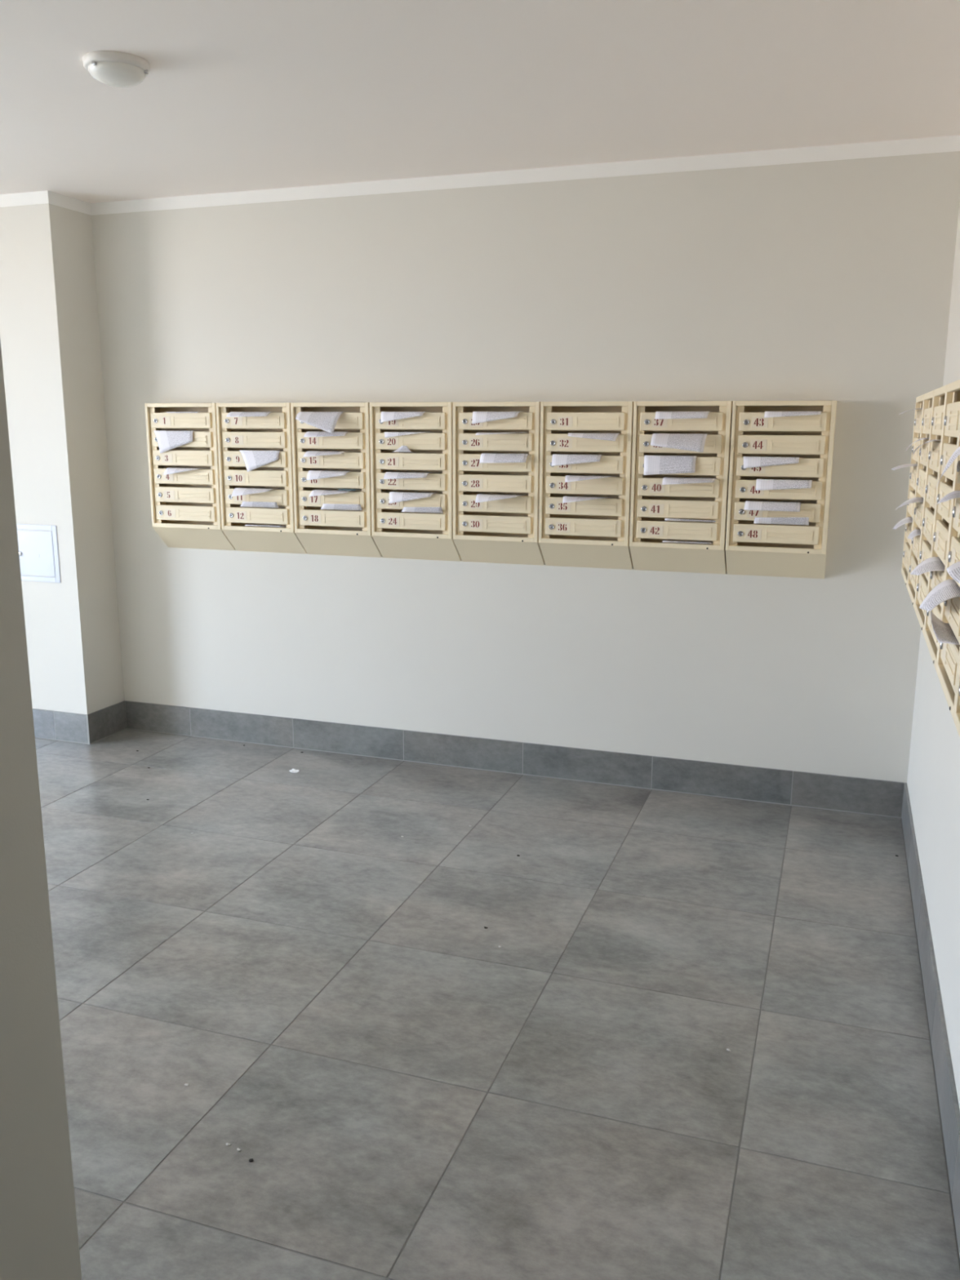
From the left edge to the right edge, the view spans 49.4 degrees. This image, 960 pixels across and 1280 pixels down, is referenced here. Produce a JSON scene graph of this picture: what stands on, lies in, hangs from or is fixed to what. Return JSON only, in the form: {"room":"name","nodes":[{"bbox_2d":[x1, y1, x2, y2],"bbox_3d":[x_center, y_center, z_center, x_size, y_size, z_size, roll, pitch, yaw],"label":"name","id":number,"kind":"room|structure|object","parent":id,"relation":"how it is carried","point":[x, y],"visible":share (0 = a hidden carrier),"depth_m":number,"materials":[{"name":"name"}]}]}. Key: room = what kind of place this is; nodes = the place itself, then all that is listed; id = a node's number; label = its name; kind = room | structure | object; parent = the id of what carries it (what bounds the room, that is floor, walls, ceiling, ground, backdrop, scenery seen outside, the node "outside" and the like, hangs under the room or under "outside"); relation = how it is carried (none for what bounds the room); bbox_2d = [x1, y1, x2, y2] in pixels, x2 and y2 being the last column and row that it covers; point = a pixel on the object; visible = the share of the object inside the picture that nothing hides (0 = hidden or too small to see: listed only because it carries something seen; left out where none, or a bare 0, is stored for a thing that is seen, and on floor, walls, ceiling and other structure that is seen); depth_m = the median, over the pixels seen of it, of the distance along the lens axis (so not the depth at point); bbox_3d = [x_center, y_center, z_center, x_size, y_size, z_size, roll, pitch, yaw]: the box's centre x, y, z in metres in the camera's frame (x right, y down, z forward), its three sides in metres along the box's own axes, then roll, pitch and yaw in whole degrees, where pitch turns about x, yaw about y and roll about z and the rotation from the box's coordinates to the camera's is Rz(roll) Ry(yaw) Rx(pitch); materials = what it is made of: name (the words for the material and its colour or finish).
{"room":"apartment mail room","nodes":[
{"label":"apartment mail room","id":0,"kind":"room"},
{"bbox_2d":[0,338,81,1279],"bbox_3d":[-1.733,-0.030,1.741,2.249,2.734,0.200,4,12,19],"label":"wall","id":1,"kind":"structure","parent":0,"point":[39,1236],"depth_m":1.51,"materials":[{"name":"grey paint"}]},
{"bbox_2d":[0,203,124,715],"bbox_3d":[-3.641,-0.764,5.264,3.286,2.734,1.250,4,12,19],"label":"wall","id":2,"kind":"structure","parent":0,"point":[50,331],"depth_m":5.09,"materials":[{"name":"beige paint"}]},
{"bbox_2d":[16,524,60,582],"bbox_3d":[-2.209,-0.430,5.180,0.282,0.283,0.010,4,12,19],"label":"access hatch","id":3,"kind":"object","parent":2,"relation":"attached to","point":[37,555],"visible":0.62,"depth_m":5.17,"materials":[{"name":"white metal"}]},
{"bbox_2d":[0,190,91,215],"bbox_3d":[-2.723,-2.112,5.179,1.688,0.054,0.293,4,12,19],"label":"trim","id":4,"kind":"structure","parent":2,"relation":"attached to","point":[39,197],"depth_m":4.84,"materials":[{"name":"white paint"}]},
{"bbox_2d":[32,708,88,744],"bbox_3d":[-2.781,0.394,5.552,1.686,0.154,0.010,4,12,19],"label":"baseboard","id":5,"kind":"object","parent":2,"relation":"attached to","point":[48,724],"visible":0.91,"depth_m":5.33,"materials":[{"name":"grey tile"}]},
{"bbox_2d":[85,700,126,744],"bbox_3d":[-1.932,0.425,5.416,0.010,0.154,0.302,4,12,19],"label":"baseboard","id":6,"kind":"structure","parent":2,"relation":"attached to","point":[103,723],"depth_m":5.40,"materials":[{"name":"grey tile"}]},
{"bbox_2d":[0,0,959,203],"bbox_3d":[-3.016,-1.392,0.943,7.547,0.250,9.000,4,12,19],"label":"ceiling","id":7,"kind":"structure","parent":0,"point":[236,95],"depth_m":3.27,"materials":[{"name":"white paint"}]},
{"bbox_2d":[82,50,150,87],"bbox_3d":[-1.067,-1.667,3.071,0.189,0.062,0.189,4,12,19],"label":"ceiling lamp","id":8,"kind":"object","parent":7,"relation":"attached to","point":[110,68],"visible":1,"depth_m":3.02,"materials":[{"name":"white glass"}]},
{"bbox_2d":[88,61,146,87],"bbox_3d":[-1.067,-1.656,3.073,0.161,0.040,0.161,4,12,19],"label":"diffuser","id":9,"kind":"object","parent":8,"relation":"attached to","point":[113,73],"depth_m":3.03,"materials":[{"name":"white glass"}]},
{"bbox_2d":[35,728,959,1279],"bbox_3d":[-3.119,1.352,1.543,7.347,0.100,8.600,4,12,19],"label":"floor","id":10,"kind":"structure","parent":0,"point":[410,1094],"depth_m":2.83,"materials":[{"name":"grey tile"}]},
{"bbox_2d":[91,151,959,782],"bbox_3d":[-1.579,-0.769,5.317,7.547,2.734,0.200,4,12,19],"label":"wall","id":11,"kind":"structure","parent":0,"point":[824,280],"depth_m":4.53,"materials":[{"name":"beige paint"}]},
{"bbox_2d":[144,403,235,550],"bbox_3d":[-1.408,-0.789,5.078,0.390,0.707,0.123,4,12,19],"label":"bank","id":12,"kind":"object","parent":11,"relation":"attached to","point":[186,512],"visible":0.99,"depth_m":5.04,"materials":[{"name":"beige metal"}]},
{"bbox_2d":[153,430,193,453],"bbox_3d":[-1.461,-0.951,5.018,0.224,0.108,0.059,4,12,19],"label":"leaflet","id":13,"kind":"object","parent":12,"relation":"attached to","point":[167,440],"visible":1,"depth_m":5.00,"materials":[{"name":"paper"}]},
{"bbox_2d":[164,411,204,413],"bbox_3d":[-1.406,-1.084,4.971,0.205,0.005,0.059,4,12,19],"label":"leaflet","id":14,"kind":"object","parent":12,"relation":"on","point":[164,411],"visible":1,"depth_m":4.94,"materials":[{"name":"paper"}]},
{"bbox_2d":[163,467,206,475],"bbox_3d":[-1.417,-0.810,5.023,0.199,0.035,0.075,4,12,19],"label":"leaflet","id":15,"kind":"object","parent":12,"relation":"in","point":[168,470],"visible":1,"depth_m":5.01,"materials":[{"name":"paper"}]},
{"bbox_2d":[215,402,306,554],"bbox_3d":[-1.035,-0.761,4.952,0.390,0.707,0.123,4,12,19],"label":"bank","id":16,"kind":"object","parent":11,"relation":"attached to","point":[273,432],"visible":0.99,"depth_m":4.91,"materials":[{"name":"beige metal"}]},
{"bbox_2d":[226,411,276,417],"bbox_3d":[-1.058,-1.045,4.837,0.217,0.024,0.095,4,12,19],"label":"leaflet","id":17,"kind":"object","parent":16,"relation":"in","point":[233,414],"visible":1,"depth_m":4.81,"materials":[{"name":"paper"}]},
{"bbox_2d":[231,487,279,496],"bbox_3d":[-1.059,-0.693,4.909,0.210,0.038,0.095,4,12,19],"label":"leaflet","id":18,"kind":"object","parent":16,"relation":"in","point":[239,491],"visible":1,"depth_m":4.89,"materials":[{"name":"paper"}]},
{"bbox_2d":[228,447,283,448],"bbox_3d":[-1.030,-0.908,4.934,0.382,0.002,0.087,4,12,19],"label":"shelf","id":19,"kind":"object","parent":16,"relation":"attached to","point":[228,447],"depth_m":4.98,"materials":[{"name":"beige metal"}]},
{"bbox_2d":[240,501,278,507],"bbox_3d":[-1.040,-0.639,4.915,0.211,0.028,0.042,4,12,19],"label":"leaflet","id":20,"kind":"object","parent":16,"relation":"in","point":[245,504],"visible":1,"depth_m":4.90,"materials":[{"name":"paper"}]},
{"bbox_2d":[239,449,279,471],"bbox_3d":[-1.022,-0.837,4.886,0.216,0.100,0.059,4,12,19],"label":"leaflet","id":21,"kind":"object","parent":16,"relation":"attached to","point":[253,459],"visible":1,"depth_m":4.86,"materials":[{"name":"paper"}]},
{"bbox_2d":[244,524,285,527],"bbox_3d":[-1.011,-0.545,4.958,0.205,0.005,0.060,4,12,19],"label":"leaflet","id":22,"kind":"object","parent":16,"relation":"in","point":[246,524],"visible":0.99,"depth_m":4.94,"materials":[{"name":"paper"}]},
{"bbox_2d":[290,402,382,557],"bbox_3d":[-0.662,-0.734,4.825,0.390,0.707,0.123,4,12,19],"label":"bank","id":23,"kind":"object","parent":11,"relation":"attached to","point":[319,531],"visible":0.84,"depth_m":4.79,"materials":[{"name":"beige metal"}]},
{"bbox_2d":[295,411,347,434],"bbox_3d":[-0.721,-0.981,4.716,0.218,0.099,0.121,4,12,19],"label":"leaflet","id":24,"kind":"object","parent":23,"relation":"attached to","point":[326,421],"visible":1,"depth_m":4.68,"materials":[{"name":"paper"}]},
{"bbox_2d":[302,450,344,457],"bbox_3d":[-0.696,-0.845,4.751,0.198,0.026,0.093,4,12,19],"label":"leaflet","id":25,"kind":"object","parent":23,"relation":"in","point":[311,453],"visible":1,"depth_m":4.73,"materials":[{"name":"paper"}]},
{"bbox_2d":[303,431,347,436],"bbox_3d":[-0.687,-0.932,4.732,0.208,0.025,0.089,4,12,19],"label":"leaflet","id":26,"kind":"object","parent":23,"relation":"attached to","point":[313,433],"visible":0.91,"depth_m":4.71,"materials":[{"name":"paper"}]},
{"bbox_2d":[306,470,350,480],"bbox_3d":[-0.687,-0.751,4.771,0.208,0.043,0.085,4,12,19],"label":"leaflet","id":27,"kind":"object","parent":23,"relation":"attached to","point":[312,474],"visible":1,"depth_m":4.75,"materials":[{"name":"paper"}]},
{"bbox_2d":[295,448,360,449],"bbox_3d":[-0.657,-0.880,4.808,0.382,0.002,0.087,4,12,19],"label":"shelf","id":28,"kind":"object","parent":23,"relation":"attached to","point":[295,448],"depth_m":4.81,"materials":[{"name":"beige metal"}]},
{"bbox_2d":[309,489,353,496],"bbox_3d":[-0.673,-0.671,4.780,0.199,0.028,0.091,4,12,19],"label":"leaflet","id":29,"kind":"object","parent":23,"relation":"in","point":[315,492],"visible":0.98,"depth_m":4.76,"materials":[{"name":"paper"}]},
{"bbox_2d":[303,467,361,469],"bbox_3d":[-0.657,-0.794,4.826,0.382,0.002,0.087,4,12,19],"label":"shelf","id":30,"kind":"object","parent":23,"relation":"attached to","point":[304,468],"depth_m":4.87,"materials":[{"name":"beige metal"}]},
{"bbox_2d":[316,487,361,488],"bbox_3d":[-0.658,-0.708,4.844,0.382,0.002,0.087,4,12,19],"label":"shelf","id":31,"kind":"object","parent":23,"relation":"attached to","point":[317,487],"depth_m":4.88,"materials":[{"name":"beige metal"}]},
{"bbox_2d":[320,503,362,511],"bbox_3d":[-0.636,-0.610,4.778,0.215,0.030,0.042,4,12,19],"label":"leaflet","id":32,"kind":"object","parent":23,"relation":"in","point":[325,506],"visible":1,"depth_m":4.76,"materials":[{"name":"paper"}]},
{"bbox_2d":[369,401,461,561],"bbox_3d":[-0.289,-0.707,4.699,0.390,0.707,0.123,4,12,19],"label":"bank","id":33,"kind":"object","parent":11,"relation":"attached to","point":[396,533],"visible":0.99,"depth_m":4.66,"materials":[{"name":"beige metal"}]},
{"bbox_2d":[392,445,411,452],"bbox_3d":[-0.345,-0.847,4.627,0.097,0.029,0.042,4,12,19],"label":"leaflet","id":34,"kind":"object","parent":33,"relation":"in","point":[403,448],"visible":1,"depth_m":4.62,"materials":[{"name":"paper"}]},
{"bbox_2d":[382,488,426,490],"bbox_3d":[-0.285,-0.680,4.718,0.382,0.002,0.087,4,12,19],"label":"shelf","id":35,"kind":"object","parent":33,"relation":"attached to","point":[382,489],"depth_m":4.78,"materials":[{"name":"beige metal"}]},
{"bbox_2d":[380,411,430,422],"bbox_3d":[-0.333,-0.983,4.606,0.213,0.047,0.071,4,12,19],"label":"leaflet","id":36,"kind":"object","parent":33,"relation":"attached to","point":[385,415],"visible":1,"depth_m":4.59,"materials":[{"name":"paper"}]},
{"bbox_2d":[383,471,429,479],"bbox_3d":[-0.320,-0.731,4.646,0.209,0.030,0.083,4,12,19],"label":"leaflet","id":37,"kind":"object","parent":33,"relation":"in","point":[388,475],"visible":1,"depth_m":4.63,"materials":[{"name":"paper"}]},
{"bbox_2d":[373,448,442,450],"bbox_3d":[-0.284,-0.853,4.682,0.382,0.002,0.087,4,12,19],"label":"shelf","id":38,"kind":"object","parent":33,"relation":"attached to","point":[374,449],"depth_m":4.68,"materials":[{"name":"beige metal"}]},
{"bbox_2d":[384,431,435,437],"bbox_3d":[-0.315,-0.908,4.621,0.224,0.028,0.059,4,12,19],"label":"leaflet","id":39,"kind":"object","parent":33,"relation":"in","point":[387,434],"visible":1,"depth_m":4.61,"materials":[{"name":"paper"}]},
{"bbox_2d":[389,491,438,503],"bbox_3d":[-0.301,-0.634,4.664,0.217,0.050,0.075,4,12,19],"label":"leaflet","id":40,"kind":"object","parent":33,"relation":"in","point":[394,496],"visible":1,"depth_m":4.65,"materials":[{"name":"paper"}]},
{"bbox_2d":[386,469,442,471],"bbox_3d":[-0.284,-0.767,4.700,0.382,0.002,0.087,4,12,19],"label":"shelf","id":41,"kind":"object","parent":33,"relation":"attached to","point":[386,469],"depth_m":4.73,"materials":[{"name":"beige metal"}]},
{"bbox_2d":[401,506,443,513],"bbox_3d":[-0.259,-0.582,4.651,0.204,0.029,0.042,4,12,19],"label":"leaflet","id":42,"kind":"object","parent":33,"relation":"in","point":[412,509],"visible":1,"depth_m":4.63,"materials":[{"name":"paper"}]},
{"bbox_2d":[452,401,544,565],"bbox_3d":[0.084,-0.679,4.572,0.390,0.707,0.123,4,12,19],"label":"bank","id":43,"kind":"object","parent":11,"relation":"attached to","point":[504,531],"visible":0.99,"depth_m":4.53,"materials":[{"name":"beige metal"}]},
{"bbox_2d":[456,490,523,493],"bbox_3d":[0.088,-0.653,4.591,0.382,0.002,0.087,4,12,19],"label":"shelf","id":44,"kind":"object","parent":43,"relation":"attached to","point":[457,491],"depth_m":4.64,"materials":[{"name":"beige metal"}]},
{"bbox_2d":[456,470,528,472],"bbox_3d":[0.088,-0.739,4.573,0.382,0.002,0.087,4,12,19],"label":"shelf","id":45,"kind":"object","parent":43,"relation":"attached to","point":[457,471],"depth_m":4.60,"materials":[{"name":"beige metal"}]},
{"bbox_2d":[475,432,511,435],"bbox_3d":[0.090,-0.880,4.453,0.219,0.013,0.117,4,12,19],"label":"leaflet","id":46,"kind":"object","parent":43,"relation":"attached to","point":[477,433],"visible":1,"depth_m":4.43,"materials":[{"name":"paper"}]},
{"bbox_2d":[471,411,520,424],"bbox_3d":[0.073,-0.950,4.464,0.215,0.053,0.079,4,12,19],"label":"leaflet","id":47,"kind":"object","parent":43,"relation":"attached to","point":[477,416],"visible":1,"depth_m":4.44,"materials":[{"name":"paper"}]},
{"bbox_2d":[475,493,525,502],"bbox_3d":[0.083,-0.610,4.513,0.211,0.034,0.113,4,12,19],"label":"leaflet","id":48,"kind":"object","parent":43,"relation":"in","point":[480,497],"visible":1,"depth_m":4.50,"materials":[{"name":"paper"}]},
{"bbox_2d":[479,453,528,462],"bbox_3d":[0.109,-0.780,4.486,0.211,0.041,0.081,4,12,19],"label":"leaflet","id":49,"kind":"object","parent":43,"relation":"attached to","point":[485,457],"visible":1,"depth_m":4.46,"materials":[{"name":"paper"}]},
{"bbox_2d":[124,700,904,817],"bbox_3d":[-0.065,0.531,4.935,3.841,0.154,0.010,4,12,19],"label":"baseboard","id":50,"kind":"structure","parent":11,"relation":"attached to","point":[880,797],"depth_m":4.82,"materials":[{"name":"grey tile"}]},
{"bbox_2d":[90,135,959,215],"bbox_3d":[-0.055,-1.948,4.426,3.860,0.054,0.001,4,12,19],"label":"trim","id":51,"kind":"structure","parent":11,"relation":"attached to","point":[951,143],"depth_m":4.30,"materials":[{"name":"white paint"}]},
{"bbox_2d":[538,401,634,569],"bbox_3d":[0.457,-0.652,4.446,0.390,0.707,0.123,4,12,19],"label":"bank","id":52,"kind":"object","parent":11,"relation":"attached to","point":[590,533],"visible":0.99,"depth_m":4.40,"materials":[{"name":"beige metal"}]},
{"bbox_2d":[551,453,601,466],"bbox_3d":[0.410,-0.755,4.388,0.211,0.049,0.073,4,12,19],"label":"leaflet","id":53,"kind":"object","parent":52,"relation":"attached to","point":[557,459],"visible":1,"depth_m":4.37,"materials":[{"name":"paper"}]},
{"bbox_2d":[542,493,618,495],"bbox_3d":[0.461,-0.626,4.465,0.382,0.002,0.087,4,12,19],"label":"shelf","id":54,"kind":"object","parent":52,"relation":"attached to","point":[544,494],"depth_m":4.51,"materials":[{"name":"beige metal"}]},
{"bbox_2d":[543,430,621,431],"bbox_3d":[0.462,-0.884,4.411,0.382,0.002,0.087,4,12,19],"label":"shelf","id":55,"kind":"object","parent":52,"relation":"attached to","point":[544,430],"depth_m":4.38,"materials":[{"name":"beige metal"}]},
{"bbox_2d":[551,451,620,453],"bbox_3d":[0.462,-0.798,4.429,0.382,0.002,0.087,4,12,19],"label":"shelf","id":56,"kind":"object","parent":52,"relation":"attached to","point":[551,451],"depth_m":4.45,"materials":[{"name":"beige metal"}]},
{"bbox_2d":[562,495,613,502],"bbox_3d":[0.449,-0.589,4.383,0.213,0.028,0.121,4,12,19],"label":"leaflet","id":57,"kind":"object","parent":52,"relation":"in","point":[566,499],"visible":1,"depth_m":4.37,"materials":[{"name":"paper"}]},
{"bbox_2d":[564,475,616,482],"bbox_3d":[0.458,-0.673,4.365,0.212,0.027,0.117,4,12,19],"label":"leaflet","id":58,"kind":"object","parent":52,"relation":"attached to","point":[568,477],"visible":1,"depth_m":4.35,"materials":[{"name":"paper"}]},
{"bbox_2d":[561,472,619,474],"bbox_3d":[0.461,-0.712,4.447,0.382,0.002,0.087,4,12,19],"label":"shelf","id":59,"kind":"object","parent":52,"relation":"attached to","point":[562,473],"depth_m":4.47,"materials":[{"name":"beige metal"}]},
{"bbox_2d":[568,432,619,440],"bbox_3d":[0.473,-0.844,4.338,0.219,0.031,0.091,4,12,19],"label":"leaflet","id":60,"kind":"object","parent":52,"relation":"attached to","point":[610,437],"visible":1,"depth_m":4.30,"materials":[{"name":"paper"}]},
{"bbox_2d":[629,400,733,573],"bbox_3d":[0.830,-0.625,4.320,0.390,0.707,0.123,4,12,19],"label":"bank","id":61,"kind":"object","parent":11,"relation":"attached to","point":[652,502],"visible":0.91,"depth_m":4.29,"materials":[{"name":"beige metal"}]},
{"bbox_2d":[643,454,697,475],"bbox_3d":[0.779,-0.714,4.273,0.211,0.080,0.061,4,12,19],"label":"leaflet","id":62,"kind":"object","parent":61,"relation":"attached to","point":[653,464],"visible":1,"depth_m":4.25,"materials":[{"name":"paper"}]},
{"bbox_2d":[634,494,715,497],"bbox_3d":[0.834,-0.598,4.338,0.382,0.002,0.087,4,12,19],"label":"shelf","id":63,"kind":"object","parent":61,"relation":"attached to","point":[635,495],"depth_m":4.37,"materials":[{"name":"beige metal"}]},
{"bbox_2d":[635,473,715,475],"bbox_3d":[0.834,-0.685,4.321,0.382,0.002,0.087,4,12,19],"label":"shelf","id":64,"kind":"object","parent":61,"relation":"attached to","point":[636,474],"depth_m":4.32,"materials":[{"name":"beige metal"}]},
{"bbox_2d":[635,452,717,453],"bbox_3d":[0.835,-0.771,4.303,0.382,0.002,0.087,4,12,19],"label":"shelf","id":65,"kind":"object","parent":61,"relation":"attached to","point":[636,452],"depth_m":4.30,"materials":[{"name":"beige metal"}]},
{"bbox_2d":[650,433,708,452],"bbox_3d":[0.804,-0.796,4.215,0.219,0.072,0.121,4,12,19],"label":"leaflet","id":66,"kind":"object","parent":61,"relation":"attached to","point":[688,442],"visible":1,"depth_m":4.18,"materials":[{"name":"paper"}]},
{"bbox_2d":[654,411,709,418],"bbox_3d":[0.816,-0.905,4.205,0.215,0.031,0.089,4,12,19],"label":"leaflet","id":67,"kind":"object","parent":61,"relation":"attached to","point":[659,415],"visible":1,"depth_m":4.18,"materials":[{"name":"paper"}]},
{"bbox_2d":[662,540,712,543],"bbox_3d":[0.860,-0.407,4.324,0.200,0.005,0.060,4,12,19],"label":"leaflet","id":68,"kind":"object","parent":61,"relation":"in","point":[695,542],"visible":1,"depth_m":4.30,"materials":[{"name":"paper"}]},
{"bbox_2d":[662,476,715,484],"bbox_3d":[0.851,-0.644,4.241,0.214,0.027,0.099,4,12,19],"label":"leaflet","id":69,"kind":"object","parent":61,"relation":"attached to","point":[666,480],"visible":1,"depth_m":4.22,"materials":[{"name":"paper"}]},
{"bbox_2d":[664,518,715,522],"bbox_3d":[0.861,-0.491,4.273,0.208,0.011,0.042,4,12,19],"label":"leaflet","id":70,"kind":"object","parent":61,"relation":"in","point":[665,519],"visible":1,"depth_m":4.26,"materials":[{"name":"paper"}]},
{"bbox_2d":[725,400,836,578],"bbox_3d":[1.203,-0.597,4.193,0.390,0.707,0.123,4,12,19],"label":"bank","id":71,"kind":"object","parent":11,"relation":"attached to","point":[752,548],"visible":0.99,"depth_m":4.15,"materials":[{"name":"beige metal"}]},
{"bbox_2d":[734,431,799,431],"bbox_3d":[1.208,-0.830,4.159,0.382,0.002,0.087,4,12,19],"label":"shelf","id":72,"kind":"object","parent":71,"relation":"attached to","point":[735,431],"depth_m":4.15,"materials":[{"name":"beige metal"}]},
{"bbox_2d":[743,456,799,468],"bbox_3d":[1.155,-0.704,4.143,0.214,0.046,0.059,4,12,19],"label":"leaflet","id":73,"kind":"object","parent":71,"relation":"attached to","point":[748,461],"visible":1,"depth_m":4.13,"materials":[{"name":"paper"}]},
{"bbox_2d":[743,500,800,511],"bbox_3d":[1.167,-0.534,4.161,0.214,0.033,0.083,4,12,19],"label":"leaflet","id":74,"kind":"object","parent":71,"relation":"in","point":[789,506],"visible":1,"depth_m":4.14,"materials":[{"name":"paper"}]},
{"bbox_2d":[731,496,815,500],"bbox_3d":[1.207,-0.571,4.212,0.382,0.002,0.087,4,12,19],"label":"shelf","id":75,"kind":"object","parent":71,"relation":"attached to","point":[733,498],"depth_m":4.24,"materials":[{"name":"beige metal"}]},
{"bbox_2d":[741,475,806,477],"bbox_3d":[1.207,-0.657,4.194,0.382,0.002,0.087,4,12,19],"label":"shelf","id":76,"kind":"object","parent":71,"relation":"attached to","point":[741,476],"depth_m":4.20,"materials":[{"name":"beige metal"}]},
{"bbox_2d":[733,453,820,455],"bbox_3d":[1.208,-0.744,4.176,0.382,0.002,0.087,4,12,19],"label":"shelf","id":77,"kind":"object","parent":71,"relation":"attached to","point":[735,454],"depth_m":4.18,"materials":[{"name":"beige metal"}]},
{"bbox_2d":[754,517,808,524],"bbox_3d":[1.199,-0.477,4.156,0.211,0.033,0.042,4,12,19],"label":"leaflet","id":78,"kind":"object","parent":71,"relation":"in","point":[788,521],"visible":1,"depth_m":4.14,"materials":[{"name":"paper"}]},
{"bbox_2d":[755,478,812,490],"bbox_3d":[1.204,-0.614,4.139,0.211,0.043,0.069,4,12,19],"label":"leaflet","id":79,"kind":"object","parent":71,"relation":"in","point":[761,484],"visible":1,"depth_m":4.12,"materials":[{"name":"paper"}]},
{"bbox_2d":[764,411,821,417],"bbox_3d":[1.220,-0.879,4.072,0.211,0.025,0.081,4,12,19],"label":"leaflet","id":80,"kind":"object","parent":71,"relation":"in","point":[767,414],"visible":1,"depth_m":4.05,"materials":[{"name":"paper"}]},
{"bbox_2d":[906,200,959,1110],"bbox_3d":[0.418,0.343,-0.024,0.200,2.734,8.800,4,12,19],"label":"wall","id":81,"kind":"structure","parent":0,"point":[933,780],"depth_m":3.10,"materials":[{"name":"beige paint"}]},
{"bbox_2d":[901,394,924,586],"bbox_3d":[1.457,-0.428,3.380,0.123,0.707,0.390,4,12,19],"label":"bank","id":82,"kind":"object","parent":81,"relation":"attached to","point":[919,400],"visible":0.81,"depth_m":3.43,"materials":[{"name":"beige metal"}]},
{"bbox_2d":[893,516,912,528],"bbox_3d":[1.398,-0.372,3.405,0.095,0.042,0.210,4,12,19],"label":"leaflet","id":83,"kind":"object","parent":82,"relation":"attached to","point":[909,519],"visible":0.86,"depth_m":3.40,"materials":[{"name":"paper"}]},
{"bbox_2d":[891,463,917,470],"bbox_3d":[1.383,-0.553,3.351,0.115,0.018,0.210,4,12,19],"label":"leaflet","id":84,"kind":"object","parent":82,"relation":"attached to","point":[908,464],"visible":0.81,"depth_m":3.34,"materials":[{"name":"paper"}]},
{"bbox_2d":[906,390,933,608],"bbox_3d":[1.328,-0.353,3.015,0.123,0.707,0.390,4,12,19],"label":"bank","id":85,"kind":"object","parent":81,"relation":"attached to","point":[928,397],"visible":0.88,"depth_m":3.05,"materials":[{"name":"beige"}]},
{"bbox_2d":[895,497,923,510],"bbox_3d":[1.279,-0.392,3.065,0.105,0.042,0.240,4,12,19],"label":"leaflet","id":86,"kind":"object","parent":85,"relation":"attached to","point":[916,499],"visible":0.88,"depth_m":3.06,"materials":[{"name":"paper"}]},
{"bbox_2d":[907,528,920,539],"bbox_3d":[1.269,-0.298,3.001,0.071,0.024,0.180,4,12,19],"label":"leaflet","id":87,"kind":"object","parent":85,"relation":"attached to","point":[915,532],"visible":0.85,"depth_m":3.00,"materials":[{"name":"paper"}]},
{"bbox_2d":[901,782,959,1257],"bbox_3d":[0.349,1.481,0.348,0.010,0.154,8.590,4,12,19],"label":"baseboard","id":88,"kind":"structure","parent":81,"relation":"attached to","point":[944,1076],"depth_m":2.69,"materials":[{"name":"grey tile"}]},
{"bbox_2d":[914,384,946,635],"bbox_3d":[1.199,-0.278,2.650,0.123,0.707,0.390,4,12,19],"label":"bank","id":89,"kind":"object","parent":81,"relation":"attached to","point":[939,396],"visible":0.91,"depth_m":2.69,"materials":[{"name":"beige"}]},
{"bbox_2d":[924,379,959,670],"bbox_3d":[1.069,-0.203,2.284,0.123,0.707,0.390,4,12,19],"label":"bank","id":90,"kind":"object","parent":81,"relation":"attached to","point":[951,423],"visible":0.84,"depth_m":2.32,"materials":[{"name":"beige metal"}]},
{"bbox_2d":[910,556,945,575],"bbox_3d":[1.023,-0.151,2.346,0.095,0.049,0.290,4,12,19],"label":"leaflet","id":91,"kind":"object","parent":90,"relation":"attached to","point":[934,563],"visible":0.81,"depth_m":2.33,"materials":[{"name":"paper"}]},
{"bbox_2d":[936,424,959,720],"bbox_3d":[0.940,-0.128,1.919,0.123,0.707,0.390,4,12,19],"label":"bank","id":92,"kind":"object","parent":81,"relation":"attached to","point":[948,655],"visible":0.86,"depth_m":1.99,"materials":[{"name":"beige metal"}]},
{"bbox_2d":[919,578,959,611],"bbox_3d":[0.893,-0.068,1.983,0.097,0.064,0.270,4,12,19],"label":"leaflet","id":93,"kind":"object","parent":92,"relation":"attached to","point":[947,589],"visible":1,"depth_m":1.98,"materials":[{"name":"paper"}]},
{"bbox_2d":[930,610,959,644],"bbox_3d":[0.907,-0.024,1.998,0.075,0.022,0.250,4,12,19],"label":"leaflet","id":94,"kind":"object","parent":92,"relation":"on","point":[944,633],"visible":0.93,"depth_m":1.99,"materials":[{"name":"paper"}]},
{"bbox_2d":[936,490,959,504],"bbox_3d":[0.901,-0.257,1.947,0.085,0.032,0.220,4,12,19],"label":"leaflet","id":95,"kind":"object","parent":92,"relation":"attached to","point":[956,494],"visible":1,"depth_m":1.95,"materials":[{"name":"paper"}]},
{"bbox_2d":[936,446,959,488],"bbox_3d":[0.903,-0.317,1.939,0.085,0.089,0.250,4,12,19],"label":"leaflet","id":96,"kind":"object","parent":92,"relation":"attached to","point":[957,452],"visible":1,"depth_m":1.94,"materials":[{"name":"paper"}]},
{"bbox_2d":[954,663,959,737],"bbox_3d":[0.811,-0.053,1.554,0.123,0.707,0.390,4,12,19],"label":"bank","id":97,"kind":"object","parent":81,"relation":"attached to","point":[957,715],"visible":1,"depth_m":1.78,"materials":[{"name":"beige metal"}]},
{"bbox_2d":[946,561,959,583],"bbox_3d":[0.773,-0.104,1.608,0.089,0.020,0.220,4,12,19],"label":"leaflet","id":98,"kind":"object","parent":97,"relation":"attached to","point":[953,571],"visible":1,"depth_m":1.64,"materials":[{"name":"paper"}]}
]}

